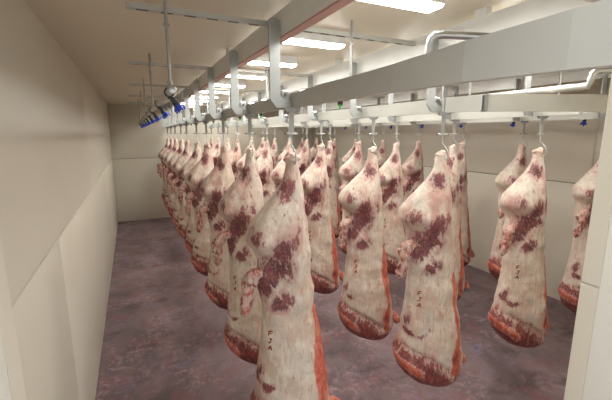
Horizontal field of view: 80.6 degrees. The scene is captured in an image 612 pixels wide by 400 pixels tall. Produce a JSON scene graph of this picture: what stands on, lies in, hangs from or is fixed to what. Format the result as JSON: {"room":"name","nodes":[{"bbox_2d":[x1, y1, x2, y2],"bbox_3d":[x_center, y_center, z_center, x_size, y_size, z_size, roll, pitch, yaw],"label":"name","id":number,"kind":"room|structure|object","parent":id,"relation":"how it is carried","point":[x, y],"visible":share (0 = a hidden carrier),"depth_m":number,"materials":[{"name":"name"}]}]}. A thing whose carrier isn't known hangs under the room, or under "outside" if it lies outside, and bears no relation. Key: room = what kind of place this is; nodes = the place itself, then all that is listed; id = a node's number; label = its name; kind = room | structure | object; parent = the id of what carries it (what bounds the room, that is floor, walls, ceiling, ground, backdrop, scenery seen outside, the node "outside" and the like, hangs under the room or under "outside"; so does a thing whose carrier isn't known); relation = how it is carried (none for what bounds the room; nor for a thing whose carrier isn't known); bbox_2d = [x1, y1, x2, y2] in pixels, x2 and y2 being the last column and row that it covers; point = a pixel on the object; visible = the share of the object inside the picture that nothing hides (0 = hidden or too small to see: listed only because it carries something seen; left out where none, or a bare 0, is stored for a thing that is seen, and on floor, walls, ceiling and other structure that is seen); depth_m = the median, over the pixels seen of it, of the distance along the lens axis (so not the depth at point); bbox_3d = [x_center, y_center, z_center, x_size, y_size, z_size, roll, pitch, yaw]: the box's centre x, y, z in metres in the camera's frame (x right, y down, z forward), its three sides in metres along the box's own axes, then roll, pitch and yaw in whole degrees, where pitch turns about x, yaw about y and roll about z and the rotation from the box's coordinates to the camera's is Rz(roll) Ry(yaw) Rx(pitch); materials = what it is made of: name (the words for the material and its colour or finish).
{"room":"processing plant","nodes":[
{"label":"processing plant","id":0,"kind":"room"},
{"bbox_2d":[0,0,117,399],"bbox_3d":[-3.467,-0.127,5.899,0.120,3.600,11.700,-5,12,-25],"label":"wall","id":1,"kind":"structure","parent":0,"point":[59,214],"depth_m":2.60,"materials":[{"name":"paint"}]},
{"bbox_2d":[178,141,201,253],"bbox_3d":[-1.879,0.037,6.398,0.710,2.128,0.377,2,11,11],"label":"beef carcass","id":2,"kind":"object","parent":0,"point":[196,156],"visible":0.41,"depth_m":6.30,"materials":[{"name":"brown"}]},
{"bbox_2d":[107,104,311,221],"bbox_3d":[-2.857,-1.355,12.521,6.800,3.600,0.120,-5,12,-25],"label":"wall","id":3,"kind":"structure","parent":0,"point":[135,149],"depth_m":11.47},
{"bbox_2d":[196,145,234,309],"bbox_3d":[-0.981,0.393,4.489,0.707,2.132,0.395,2,11,11],"label":"beef carcass","id":4,"kind":"object","parent":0,"point":[217,182],"visible":0.57,"depth_m":4.39,"materials":[{"name":"brown"}]},
{"bbox_2d":[213,148,263,364],"bbox_3d":[-0.518,0.613,3.563,0.752,2.232,0.401,2,11,10],"label":"beef carcass","id":5,"kind":"object","parent":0,"point":[243,199],"visible":0.65,"depth_m":3.47,"materials":[{"name":"brown"}]},
{"bbox_2d":[25,0,527,107],"bbox_3d":[-0.368,-2.227,7.077,7.200,0.100,11.800,-5,12,-25],"label":"ceiling","id":6,"kind":"structure","parent":0,"point":[100,37],"depth_m":3.13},
{"bbox_2d":[148,53,153,105],"bbox_3d":[-1.705,-1.318,3.976,0.039,0.557,0.039,-5,12,-25],"label":"rod","id":7,"kind":"object","parent":6,"relation":"hanging from","point":[150,71],"visible":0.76,"depth_m":3.97,"materials":[{"name":"metal"}]},
{"bbox_2d":[163,0,172,84],"bbox_3d":[-0.861,-0.997,2.242,0.039,0.557,0.039,-5,12,-25],"label":"rod","id":8,"kind":"object","parent":6,"relation":"hanging from","point":[166,24],"visible":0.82,"depth_m":2.24,"materials":[{"name":"metal"}]},
{"bbox_2d":[138,85,185,127],"bbox_3d":[-2.927,-1.443,6.622,0.133,0.174,9.852,-5,12,-25],"label":"spray nozzles","id":9,"kind":"object","parent":8,"relation":"hanging from","point":[169,91],"visible":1,"depth_m":3.16,"materials":[{"name":"metal"}]},
{"bbox_2d":[215,79,244,87],"bbox_3d":[-1.301,-1.904,5.881,0.600,0.100,0.168,-5,12,-25],"label":"ceiling lamp","id":10,"kind":"object","parent":6,"relation":"attached to","point":[223,82],"visible":0.57,"depth_m":5.81,"materials":[{"name":"white"}]},
{"bbox_2d":[215,84,244,87],"bbox_3d":[-1.301,-1.862,5.889,0.584,0.016,0.150,-5,12,-25],"label":"diffuser","id":11,"kind":"object","parent":10,"relation":"attached to","point":[223,85],"depth_m":5.84,"materials":[{"name":"white"}]},
{"bbox_2d":[226,69,265,78],"bbox_3d":[-0.852,-1.733,4.959,0.600,0.100,0.168,-5,12,-25],"label":"ceiling lamp","id":12,"kind":"object","parent":6,"relation":"attached to","point":[240,74],"visible":0.26,"depth_m":4.95,"materials":[{"name":"white"}]},
{"bbox_2d":[226,75,265,78],"bbox_3d":[-0.852,-1.691,4.966,0.584,0.016,0.150,-5,12,-25],"label":"diffuser","id":13,"kind":"object","parent":12,"relation":"attached to","point":[239,76],"depth_m":4.95,"materials":[{"name":"white"}]},
{"bbox_2d":[162,0,354,109],"bbox_3d":[-2.030,-1.909,6.269,0.061,0.230,11.476,-5,12,-25],"label":"ceiling beam","id":14,"kind":"structure","parent":6,"relation":"attached to","point":[296,16],"depth_m":2.39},
{"bbox_2d":[128,83,189,87],"bbox_3d":[-2.348,-1.837,5.806,0.914,0.033,0.040,-5,12,-25],"label":"channel","id":15,"kind":"object","parent":14,"relation":"attached to","point":[132,84],"visible":0.85,"depth_m":5.77,"materials":[{"name":"metal"}]},
{"bbox_2d":[128,60,213,69],"bbox_3d":[-1.503,-1.516,4.073,0.914,0.033,0.040,-5,12,-25],"label":"channel","id":16,"kind":"object","parent":14,"relation":"attached to","point":[129,61],"visible":0.94,"depth_m":4.05,"materials":[{"name":"metal"}]},
{"bbox_2d":[176,94,186,123],"bbox_3d":[-2.447,-1.778,7.096,0.155,0.569,0.076,-5,12,-25],"label":"bracket","id":17,"kind":"object","parent":14,"relation":"attached to","point":[180,118],"visible":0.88,"depth_m":7.08,"materials":[{"name":"silver metal"}]},
{"bbox_2d":[184,88,194,122],"bbox_3d":[-1.994,-1.606,6.165,0.155,0.569,0.076,-5,12,-25],"label":"bracket","id":18,"kind":"object","parent":14,"relation":"attached to","point":[190,119],"visible":1,"depth_m":6.14,"materials":[{"name":"silver metal"}]},
{"bbox_2d":[126,1,267,26],"bbox_3d":[-0.658,-1.195,2.339,0.914,0.033,0.040,-5,12,-25],"label":"channel","id":19,"kind":"object","parent":14,"relation":"attached to","point":[129,5],"visible":0.9,"depth_m":2.30,"materials":[{"name":"metal"}]},
{"bbox_2d":[193,80,205,120],"bbox_3d":[-1.540,-1.433,5.234,0.155,0.569,0.076,-5,12,-25],"label":"bracket","id":20,"kind":"object","parent":14,"relation":"attached to","point":[200,117],"visible":0.99,"depth_m":5.21,"materials":[{"name":"silver metal"}]},
{"bbox_2d":[207,69,222,118],"bbox_3d":[-1.086,-1.261,4.303,0.155,0.569,0.076,-5,12,-25],"label":"bracket","id":21,"kind":"object","parent":14,"relation":"attached to","point":[215,113],"visible":0.99,"depth_m":4.28,"materials":[{"name":"silver metal"}]},
{"bbox_2d":[229,50,247,114],"bbox_3d":[-0.633,-1.088,3.372,0.155,0.569,0.076,-5,12,-25],"label":"bracket","id":22,"kind":"object","parent":14,"relation":"attached to","point":[239,108],"visible":0.99,"depth_m":3.34,"materials":[{"name":"silver metal"}]},
{"bbox_2d":[268,17,291,107],"bbox_3d":[-0.179,-0.916,2.441,0.155,0.569,0.076,-5,12,-25],"label":"bracket","id":23,"kind":"object","parent":14,"relation":"attached to","point":[278,97],"visible":0.99,"depth_m":2.41,"materials":[{"name":"metal"}]},
{"bbox_2d":[171,0,611,126],"bbox_3d":[-1.639,-1.372,5.909,0.220,0.195,11.853,-5,12,-25],"label":"overhead beam","id":24,"kind":"structure","parent":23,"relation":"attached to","point":[579,38],"depth_m":1.16,"materials":[{"name":"metal"}]},
{"bbox_2d":[202,121,209,147],"bbox_3d":[-1.462,-0.955,5.282,0.096,0.386,0.093,0,11,-2],"label":"hook","id":25,"kind":"object","parent":24,"relation":"hanging from","point":[205,122],"visible":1,"depth_m":5.28,"materials":[{"name":"silver metal"}]},
{"bbox_2d":[185,143,213,275],"bbox_3d":[-1.445,0.194,5.467,0.724,2.095,0.395,1,11,3],"label":"beef carcass","id":26,"kind":"object","parent":25,"relation":"hanging from","point":[199,257],"visible":0.57,"depth_m":5.36,"materials":[{"name":"brown"}]},
{"bbox_2d":[244,114,254,156],"bbox_3d":[-0.524,-0.600,3.368,0.096,0.386,0.093,0,11,-2],"label":"hook","id":27,"kind":"object","parent":24,"relation":"hanging from","point":[249,116],"visible":1,"depth_m":3.37,"materials":[{"name":"silver metal"}]},
{"bbox_2d":[285,108,298,164],"bbox_3d":[-0.099,-0.440,2.504,0.096,0.386,0.093,0,11,-2],"label":"hook","id":28,"kind":"object","parent":24,"relation":"hanging from","point":[291,111],"visible":1,"depth_m":2.50,"materials":[{"name":"metal"}]},
{"bbox_2d":[240,152,339,399],"bbox_3d":[-0.084,0.823,2.713,0.770,2.339,0.415,1,11,4],"label":"beef carcass","id":29,"kind":"object","parent":28,"relation":"hanging from","point":[291,364],"visible":0.99,"depth_m":2.61,"materials":[{"name":"brown"}]},
{"bbox_3d":[-4.170,-1.990,10.863,0.096,0.386,0.093,0,11,-2],"label":"hook","id":30,"kind":"object","parent":24,"relation":"hanging from","visible":0},
{"bbox_2d":[157,138,169,200],"bbox_3d":[-4.157,-0.835,11.053,0.727,2.110,0.380,0,11,2],"label":"beef carcass","id":31,"kind":"object","parent":30,"relation":"hanging from","point":[166,146],"visible":0.35,"depth_m":10.93,"materials":[{"name":"brown"}]},
{"bbox_3d":[-2.353,-1.293,7.104,0.096,0.386,0.093,0,11,-2],"label":"hook","id":32,"kind":"object","parent":24,"relation":"hanging from","visible":0},
{"bbox_2d":[170,141,191,238],"bbox_3d":[-2.343,-0.143,7.292,0.720,2.098,0.377,1,11,6],"label":"beef carcass","id":33,"kind":"object","parent":32,"relation":"hanging from","point":[183,158],"visible":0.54,"depth_m":7.19,"materials":[{"name":"brown"}]},
{"bbox_3d":[-2.789,-1.465,8.034,0.096,0.386,0.093,0,11,-2],"label":"hook","id":34,"kind":"object","parent":24,"relation":"hanging from","visible":0},
{"bbox_2d":[166,140,184,226],"bbox_3d":[-2.782,-0.292,8.233,0.719,2.150,0.399,1,11,7],"label":"beef carcass","id":35,"kind":"object","parent":34,"relation":"hanging from","point":[180,150],"visible":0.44,"depth_m":8.12,"materials":[{"name":"brown"}]},
{"bbox_3d":[-3.250,-1.635,8.951,0.096,0.386,0.093,0,11,-2],"label":"hook","id":36,"kind":"object","parent":24,"relation":"hanging from","visible":0},
{"bbox_2d":[163,139,178,216],"bbox_3d":[-3.234,-0.490,9.137,0.699,2.088,0.393,0,11,2],"label":"beef carcass","id":37,"kind":"object","parent":36,"relation":"hanging from","point":[170,208],"visible":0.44,"depth_m":9.01,"materials":[{"name":"brown"}]},
{"bbox_3d":[-3.706,-1.812,9.903,0.096,0.386,0.093,0,11,-2],"label":"hook","id":38,"kind":"object","parent":24,"relation":"hanging from","visible":0},
{"bbox_2d":[159,138,173,208],"bbox_3d":[-3.695,-0.638,10.099,0.715,2.150,0.381,1,11,7],"label":"beef carcass","id":39,"kind":"object","parent":38,"relation":"hanging from","point":[171,144],"visible":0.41,"depth_m":9.97,"materials":[{"name":"brown"}]},
{"bbox_2d":[248,54,296,67],"bbox_3d":[-0.403,-1.562,4.037,0.600,0.100,0.168,-5,12,-25],"label":"ceiling lamp","id":40,"kind":"object","parent":6,"relation":"attached to","point":[285,61],"visible":0.51,"depth_m":4.01,"materials":[{"name":"white"}]},
{"bbox_2d":[248,61,295,67],"bbox_3d":[-0.403,-1.520,4.044,0.584,0.016,0.150,-5,12,-25],"label":"diffuser","id":41,"kind":"object","parent":40,"relation":"attached to","point":[290,64],"depth_m":4.03,"materials":[{"name":"white"}]},
{"bbox_2d":[284,32,345,48],"bbox_3d":[0.047,-1.391,3.115,0.600,0.100,0.168,-5,12,-25],"label":"ceiling lamp","id":42,"kind":"object","parent":6,"relation":"attached to","point":[303,38],"visible":0.47,"depth_m":3.08,"materials":[{"name":"white"}]},
{"bbox_2d":[284,38,344,48],"bbox_3d":[0.047,-1.350,3.122,0.584,0.016,0.150,-5,12,-25],"label":"diffuser","id":43,"kind":"object","parent":42,"relation":"attached to","point":[313,42],"depth_m":3.09,"materials":[{"name":"white"}]},
{"bbox_2d":[349,20,353,75],"bbox_3d":[0.352,-1.131,2.808,0.039,0.500,0.039,-5,12,-25],"label":"rod","id":44,"kind":"object","parent":6,"relation":"hanging from","point":[351,43],"visible":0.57,"depth_m":2.79,"materials":[{"name":"metal"}]},
{"bbox_2d":[191,31,488,125],"bbox_3d":[-1.515,-1.633,6.691,0.388,0.373,10.884,-5,12,-27],"label":"pipe","id":45,"kind":"object","parent":44,"relation":"hanging from","point":[460,35],"visible":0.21,"depth_m":2.04,"materials":[{"name":"metal"}]},
{"bbox_2d":[204,0,590,112],"bbox_3d":[-0.857,-2.012,6.822,0.061,0.230,11.476,-5,12,-25],"label":"ceiling beam","id":46,"kind":"structure","parent":6,"relation":"attached to","point":[485,21],"depth_m":2.96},
{"bbox_2d":[238,69,312,76],"bbox_3d":[-0.477,-1.606,4.556,1.238,0.033,0.040,-5,12,-25],"label":"channel","id":47,"kind":"object","parent":46,"relation":"attached to","point":[239,70],"visible":0.55,"depth_m":4.57,"materials":[{"name":"metal"}]},
{"bbox_2d":[307,76,317,119],"bbox_3d":[0.086,-1.363,4.855,0.155,0.569,0.076,-5,12,-25],"label":"bracket","id":48,"kind":"object","parent":46,"relation":"attached to","point":[312,115],"visible":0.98,"depth_m":4.85,"materials":[{"name":"silver metal"}]},
{"bbox_2d":[349,62,361,116],"bbox_3d":[0.540,-1.190,3.924,0.155,0.569,0.076,-5,12,-25],"label":"bracket","id":49,"kind":"object","parent":46,"relation":"attached to","point":[355,111],"visible":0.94,"depth_m":3.92,"materials":[{"name":"silver metal"}]},
{"bbox_2d":[302,27,415,45],"bbox_3d":[0.368,-1.284,2.823,1.238,0.033,0.040,-5,12,-25],"label":"channel","id":50,"kind":"object","parent":46,"relation":"attached to","point":[314,30],"visible":0.72,"depth_m":2.83,"materials":[{"name":"metal"}]},
{"bbox_2d":[426,39,441,111],"bbox_3d":[1.036,-1.002,2.904,0.155,0.569,0.076,-5,12,-25],"label":"bracket","id":51,"kind":"object","parent":46,"relation":"attached to","point":[432,102],"visible":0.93,"depth_m":2.91,"materials":[{"name":"silver metal"}]},
{"bbox_2d":[211,94,607,127],"bbox_3d":[-0.297,-1.581,7.287,1.256,0.130,10.500,-5,12,-25],"label":"rail","id":52,"kind":"object","parent":51,"relation":"attached to","point":[484,102],"visible":0.85,"depth_m":2.77,"materials":[{"name":"metal"}]},
{"bbox_2d":[318,121,324,149],"bbox_3d":[0.206,-0.871,4.855,0.096,0.386,0.093,0,11,-2],"label":"hook","id":53,"kind":"object","parent":52,"relation":"hanging from","point":[321,122],"visible":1,"depth_m":4.86,"materials":[{"name":"silver metal"}]},
{"bbox_2d":[301,143,343,293],"bbox_3d":[0.221,0.302,5.051,0.722,2.160,0.383,1,11,3],"label":"beef carcass","id":54,"kind":"object","parent":53,"relation":"hanging from","point":[325,271],"visible":0.7,"depth_m":4.98,"materials":[{"name":"brown"}]},
{"bbox_2d":[368,117,377,152],"bbox_3d":[0.713,-0.678,3.814,0.096,0.386,0.093,0,11,-2],"label":"hook","id":55,"kind":"object","parent":52,"relation":"hanging from","point":[373,119],"visible":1,"depth_m":3.82,"materials":[{"name":"silver metal"}]},
{"bbox_2d":[337,146,399,339],"bbox_3d":[0.722,0.531,4.006,0.750,2.232,0.420,2,11,11],"label":"beef carcass","id":56,"kind":"object","parent":55,"relation":"hanging from","point":[364,307],"visible":0.99,"depth_m":3.95,"materials":[{"name":"brown"}]},
{"bbox_2d":[436,112,450,160],"bbox_3d":[1.125,-0.518,2.951,0.096,0.386,0.093,0,11,-2],"label":"hook","id":57,"kind":"object","parent":52,"relation":"hanging from","point":[443,114],"visible":1,"depth_m":2.95,"materials":[{"name":"silver metal"}]},
{"bbox_2d":[392,150,465,386],"bbox_3d":[1.135,0.653,3.149,0.741,2.156,0.400,1,11,5],"label":"beef carcass","id":58,"kind":"object","parent":57,"relation":"hanging from","point":[426,345],"visible":1,"depth_m":3.08,"materials":[{"name":"brown"}]},
{"bbox_3d":[-0.262,-1.047,5.803,0.096,0.386,0.093,0,11,-2],"label":"hook","id":59,"kind":"object","parent":52,"relation":"hanging from","visible":0},
{"bbox_2d":[269,142,292,197],"bbox_3d":[-0.247,0.129,5.995,0.727,2.163,0.389,0,11,1],"label":"beef carcass","id":60,"kind":"object","parent":59,"relation":"hanging from","point":[277,174],"visible":0.18,"depth_m":5.81,"materials":[{"name":"brown"}]},
{"bbox_2d":[359,0,445,12],"bbox_3d":[0.535,-1.205,2.112,0.600,0.100,0.168,-5,12,-25],"label":"ceiling lamp","id":61,"kind":"object","parent":6,"relation":"attached to","point":[426,6],"visible":1,"depth_m":2.15,"materials":[{"name":"white paint"}]},
{"bbox_2d":[283,69,611,114],"bbox_3d":[1.560,-2.223,7.960,0.061,0.230,11.476,-5,12,-25],"label":"ceiling beam","id":62,"kind":"structure","parent":6,"relation":"attached to","point":[581,75],"depth_m":5.59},
{"bbox_2d":[598,73,608,117],"bbox_3d":[3.410,-1.229,4.131,0.155,0.569,0.076,-5,12,-25],"label":"bracket","id":63,"kind":"object","parent":62,"relation":"attached to","point":[605,75],"visible":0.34,"depth_m":4.08,"materials":[{"name":"silver metal"}]},
{"bbox_2d":[286,112,604,127],"bbox_3d":[1.550,-1.748,8.213,0.040,0.115,10.400,-5,12,-25],"label":"rail","id":64,"kind":"object","parent":63,"relation":"attached to","point":[585,115],"visible":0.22,"depth_m":5.50,"materials":[{"name":"metal"}]},
{"bbox_2d":[416,124,421,144],"bbox_3d":[2.176,-1.255,6.926,0.096,0.386,0.093,0,11,-2],"label":"hook","id":65,"kind":"object","parent":64,"relation":"hanging from","point":[418,125],"visible":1,"depth_m":6.93,"materials":[{"name":"silver metal"}]},
{"bbox_2d":[402,140,423,201],"bbox_3d":[2.194,-0.089,7.118,0.731,2.143,0.386,-1,11,-3],"label":"beef carcass","id":66,"kind":"object","parent":65,"relation":"hanging from","point":[412,169],"visible":0.48,"depth_m":6.95,"materials":[{"name":"brown"}]},
{"bbox_2d":[460,123,466,145],"bbox_3d":[2.617,-1.081,5.989,0.096,0.386,0.093,0,11,-2],"label":"hook","id":67,"kind":"object","parent":64,"relation":"hanging from","point":[463,124],"visible":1,"depth_m":5.99,"materials":[{"name":"silver metal"}]},
{"bbox_2d":[457,141,474,265],"bbox_3d":[2.627,0.108,6.186,0.718,2.194,0.389,2,11,10],"label":"beef carcass","id":68,"kind":"object","parent":67,"relation":"hanging from","point":[468,252],"visible":0.39,"depth_m":6.12,"materials":[{"name":"brown"}]},
{"bbox_2d":[520,121,528,148],"bbox_3d":[3.061,-0.909,5.060,0.096,0.386,0.093,0,11,-2],"label":"hook","id":69,"kind":"object","parent":64,"relation":"hanging from","point":[523,122],"visible":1,"depth_m":5.06,"materials":[{"name":"silver metal"}]},
{"bbox_2d":[487,143,527,279],"bbox_3d":[3.079,0.247,5.248,0.699,2.121,0.399,0,11,0],"label":"beef carcass","id":70,"kind":"object","parent":69,"relation":"hanging from","point":[514,169],"visible":0.43,"depth_m":5.15,"materials":[{"name":"brown"}]},
{"bbox_2d":[468,82,471,95],"bbox_3d":[1.552,-1.236,3.374,0.039,0.500,0.039,-5,12,-25],"label":"rod","id":71,"kind":"object","parent":6,"relation":"hanging from","point":[470,85],"visible":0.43,"depth_m":3.40,"materials":[{"name":"metal"}]},
{"bbox_2d":[313,67,611,121],"bbox_3d":[-0.131,-1.675,7.262,0.405,0.248,11.058,-5,12,-25],"label":"pipe","id":72,"kind":"object","parent":71,"relation":"hanging from","point":[591,77],"visible":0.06,"depth_m":2.65,"materials":[{"name":"metal"}]},
{"bbox_3d":[0.351,-2.117,7.391,0.061,0.230,11.476,-5,12,-25],"label":"ceiling beam","id":73,"kind":"structure","parent":6,"relation":"attached to","visible":0},
{"bbox_2d":[388,93,395,121],"bbox_3d":[1.294,-1.469,5.424,0.155,0.569,0.076,-5,12,-25],"label":"bracket","id":74,"kind":"object","parent":73,"relation":"attached to","point":[390,96],"visible":0.41,"depth_m":5.40,"materials":[{"name":"silver metal"}]},
{"bbox_2d":[523,76,532,115],"bbox_3d":[2.202,-1.123,3.562,0.155,0.569,0.076,-5,12,-25],"label":"bracket","id":75,"kind":"object","parent":73,"relation":"attached to","point":[528,79],"visible":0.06,"depth_m":3.53,"materials":[{"name":"silver metal"}]},
{"bbox_2d":[252,111,581,127],"bbox_3d":[0.288,-1.663,7.754,0.040,0.115,10.150,-5,12,-25],"label":"rail","id":76,"kind":"object","parent":75,"relation":"attached to","point":[458,115],"visible":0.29,"depth_m":4.82,"materials":[{"name":"metal"}]},
{"bbox_2d":[356,124,361,145],"bbox_3d":[0.941,-1.156,6.391,0.096,0.386,0.093,0,11,-2],"label":"hook","id":77,"kind":"object","parent":76,"relation":"hanging from","point":[357,124],"visible":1,"depth_m":6.40,"materials":[{"name":"silver metal"}]},
{"bbox_2d":[338,141,363,254],"bbox_3d":[0.956,0.035,6.582,0.743,2.194,0.413,1,11,5],"label":"beef carcass","id":78,"kind":"object","parent":77,"relation":"hanging from","point":[353,166],"visible":0.34,"depth_m":6.40,"materials":[{"name":"brown"}]},
{"bbox_2d":[393,122,399,147],"bbox_3d":[1.375,-0.982,5.453,0.096,0.386,0.093,0,11,-2],"label":"hook","id":79,"kind":"object","parent":76,"relation":"hanging from","point":[396,123],"visible":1,"depth_m":5.46,"materials":[{"name":"silver metal"}]},
{"bbox_2d":[379,142,405,274],"bbox_3d":[1.383,0.168,5.648,0.698,2.112,0.392,1,11,6],"label":"beef carcass","id":80,"kind":"object","parent":79,"relation":"hanging from","point":[391,183],"visible":0.52,"depth_m":5.55,"materials":[{"name":"brown"}]},
{"bbox_2d":[450,120,458,150],"bbox_3d":[1.850,-0.804,4.494,0.096,0.386,0.093,0,11,-2],"label":"hook","id":81,"kind":"object","parent":76,"relation":"hanging from","point":[453,121],"visible":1,"depth_m":4.50,"materials":[{"name":"silver metal"}]},
{"bbox_2d":[446,144,468,300],"bbox_3d":[1.859,0.343,4.681,0.707,2.102,0.378,1,11,7],"label":"beef carcass","id":82,"kind":"object","parent":81,"relation":"hanging from","point":[452,163],"visible":0.33,"depth_m":4.59,"materials":[{"name":"brown"}]},
{"bbox_2d":[535,116,548,155],"bbox_3d":[2.321,-0.628,3.547,0.096,0.386,0.093,0,11,-2],"label":"hook","id":83,"kind":"object","parent":76,"relation":"hanging from","point":[541,118],"visible":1,"depth_m":3.55,"materials":[{"name":"silver metal"}]},
{"bbox_2d":[488,147,549,347],"bbox_3d":[2.335,0.543,3.743,0.724,2.156,0.382,1,11,4],"label":"beef carcass","id":84,"kind":"object","parent":83,"relation":"hanging from","point":[518,314],"visible":1,"depth_m":3.69,"materials":[{"name":"brown"}]},
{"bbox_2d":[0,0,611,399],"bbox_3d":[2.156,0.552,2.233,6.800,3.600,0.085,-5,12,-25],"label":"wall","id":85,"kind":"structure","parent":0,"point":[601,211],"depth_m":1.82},
{"bbox_2d":[0,212,611,399],"bbox_3d":[0.478,0.776,1.270,3.080,3.510,0.244,-5,12,-25],"label":"trim","id":86,"kind":"structure","parent":85,"relation":"attached to","point":[598,378],"depth_m":1.84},
{"bbox_2d":[95,215,575,399],"bbox_3d":[0.259,1.649,6.465,7.200,0.100,14.700,-5,12,-25],"label":"floor","id":87,"kind":"structure","parent":0,"point":[163,338],"depth_m":4.71,"materials":[{"name":"concrete"}]},
{"bbox_2d":[312,78,610,300],"bbox_3d":[2.774,-0.672,8.839,0.120,3.600,11.700,-5,12,-25],"label":"wall","id":88,"kind":"structure","parent":0,"point":[573,148],"depth_m":6.81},
{"bbox_2d":[327,119,586,129],"bbox_3d":[2.179,-1.853,9.001,0.626,0.187,9.912,-5,12,-25],"label":"pipe","id":89,"kind":"object","parent":88,"relation":"attached to","point":[583,122],"visible":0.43,"depth_m":5.93,"materials":[{"name":"metal"}]},
{"bbox_3d":[-0.737,-1.226,6.770,0.096,0.386,0.093,0,11,-2],"label":"hook","id":90,"kind":"object","parent":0,"visible":0},
{"bbox_2d":[256,140,274,204],"bbox_3d":[-0.726,-0.038,6.971,0.710,2.193,0.406,0,11,3],"label":"beef carcass","id":91,"kind":"object","parent":90,"relation":"hanging from","point":[264,162],"visible":0.3,"depth_m":6.79,"materials":[{"name":"brown"}]},
{"bbox_3d":[-1.171,-1.398,7.698,0.096,0.386,0.093,0,11,-2],"label":"hook","id":92,"kind":"object","parent":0,"visible":0},
{"bbox_2d":[236,140,255,177],"bbox_3d":[-1.153,-0.225,7.887,0.716,2.157,0.406,0,11,0],"label":"beef carcass","id":93,"kind":"object","parent":92,"relation":"hanging from","point":[240,164],"visible":0.09,"depth_m":7.68,"materials":[{"name":"brown"}]},
{"bbox_3d":[-1.641,-1.564,8.594,0.096,0.386,0.093,0,11,-2],"label":"hook","id":94,"kind":"object","parent":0,"visible":0},
{"bbox_2d":[229,139,241,179],"bbox_3d":[-1.628,-0.391,8.790,0.690,2.160,0.383,1,11,5],"label":"beef carcass","id":95,"kind":"object","parent":94,"relation":"hanging from","point":[235,155],"visible":0.2,"depth_m":8.61,"materials":[{"name":"brown"}]},
{"bbox_3d":[-2.547,-1.909,10.457,0.096,0.386,0.093,0,11,-2],"label":"hook","id":96,"kind":"object","parent":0,"visible":0},
{"bbox_2d":[211,138,220,166],"bbox_3d":[-2.538,-0.725,10.657,0.730,2.184,0.405,1,11,6],"label":"beef carcass","id":97,"kind":"object","parent":96,"relation":"hanging from","point":[215,152],"visible":0.2,"depth_m":10.46,"materials":[{"name":"brown"}]},
{"bbox_3d":[0.489,-1.330,7.333,0.096,0.386,0.093,0,11,-2],"label":"hook","id":98,"kind":"object","parent":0,"visible":0},
{"bbox_2d":[325,140,340,238],"bbox_3d":[0.506,-0.192,7.525,0.697,2.087,0.370,0,11,0],"label":"beef carcass","id":99,"kind":"object","parent":98,"relation":"hanging from","point":[334,203],"visible":0.49,"depth_m":7.46,"materials":[{"name":"brown"}]},
{"bbox_3d":[0.018,-1.503,8.266,0.096,0.386,0.093,0,11,-2],"label":"hook","id":100,"kind":"object","parent":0,"visible":0},
{"bbox_2d":[298,139,311,175],"bbox_3d":[0.025,-0.344,8.455,0.722,2.127,0.383,2,11,9],"label":"beef carcass","id":101,"kind":"object","parent":100,"relation":"hanging from","point":[305,155],"visible":0.28,"depth_m":8.28,"materials":[{"name":"brown"}]},
{"bbox_3d":[-0.871,-1.838,10.072,0.096,0.386,0.093,0,11,-2],"label":"hook","id":102,"kind":"object","parent":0,"visible":0},
{"bbox_2d":[270,138,278,169],"bbox_3d":[-0.864,-0.701,10.255,0.694,2.081,0.392,2,11,12],"label":"beef carcass","id":103,"kind":"object","parent":102,"relation":"hanging from","point":[274,149],"visible":0.21,"depth_m":10.09,"materials":[{"name":"brown"}]},
{"bbox_3d":[-1.311,-2.011,11.008,0.096,0.386,0.093,0,11,-2],"label":"hook","id":104,"kind":"object","parent":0,"visible":0},
{"bbox_2d":[256,138,264,159],"bbox_3d":[-1.302,-0.826,11.204,0.701,2.184,0.387,2,11,10],"label":"beef carcass","id":105,"kind":"object","parent":104,"relation":"hanging from","point":[260,149],"visible":0.18,"depth_m":11.01,"materials":[{"name":"brown"}]},
{"bbox_3d":[3.509,-0.742,4.158,0.096,0.386,0.093,0,11,-2],"label":"hook","id":106,"kind":"object","parent":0,"visible":0},
{"bbox_2d":[558,160,598,313],"bbox_3d":[3.518,0.429,4.356,0.700,2.156,0.400,1,11,5],"label":"beef carcass","id":107,"kind":"object","parent":106,"relation":"hanging from","point":[583,189],"visible":0.31,"depth_m":4.34,"materials":[{"name":"brown"}]},
{"bbox_3d":[1.692,-1.429,7.864,0.096,0.386,0.093,0,11,-2],"label":"hook","id":108,"kind":"object","parent":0,"visible":0},
{"bbox_2d":[377,140,386,168],"bbox_3d":[1.704,-0.273,8.060,0.710,2.124,0.394,0,11,1],"label":"beef carcass","id":109,"kind":"object","parent":108,"relation":"hanging from","point":[382,154],"visible":0.23,"depth_m":7.87,"materials":[{"name":"brown"}]},
{"bbox_3d":[1.222,-1.608,8.832,0.096,0.386,0.093,0,11,-2],"label":"hook","id":110,"kind":"object","parent":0,"visible":0},
{"bbox_2d":[341,139,357,212],"bbox_3d":[1.242,-0.453,9.019,0.734,2.120,0.399,0,11,0],"label":"beef carcass","id":111,"kind":"object","parent":110,"relation":"hanging from","point":[350,153],"visible":0.15,"depth_m":8.85,"materials":[{"name":"brown"}]},
{"bbox_3d":[0.782,-1.783,9.776,0.096,0.386,0.093,0,11,-2],"label":"hook","id":112,"kind":"object","parent":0,"visible":0},
{"bbox_2d":[332,138,341,214],"bbox_3d":[0.798,-0.602,9.974,0.698,2.176,0.386,0,11,1],"label":"beef carcass","id":113,"kind":"object","parent":112,"relation":"hanging from","point":[334,145],"visible":0.28,"depth_m":9.87,"materials":[{"name":"brown"}]},
{"bbox_3d":[0.318,-1.949,10.673,0.096,0.386,0.093,0,11,-2],"label":"hook","id":114,"kind":"object","parent":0,"visible":0},
{"bbox_2d":[310,138,318,162],"bbox_3d":[0.324,-0.793,10.861,0.705,2.123,0.382,2,11,10],"label":"beef carcass","id":115,"kind":"object","parent":114,"relation":"hanging from","point":[314,149],"visible":0.19,"depth_m":10.68,"materials":[{"name":"brown"}]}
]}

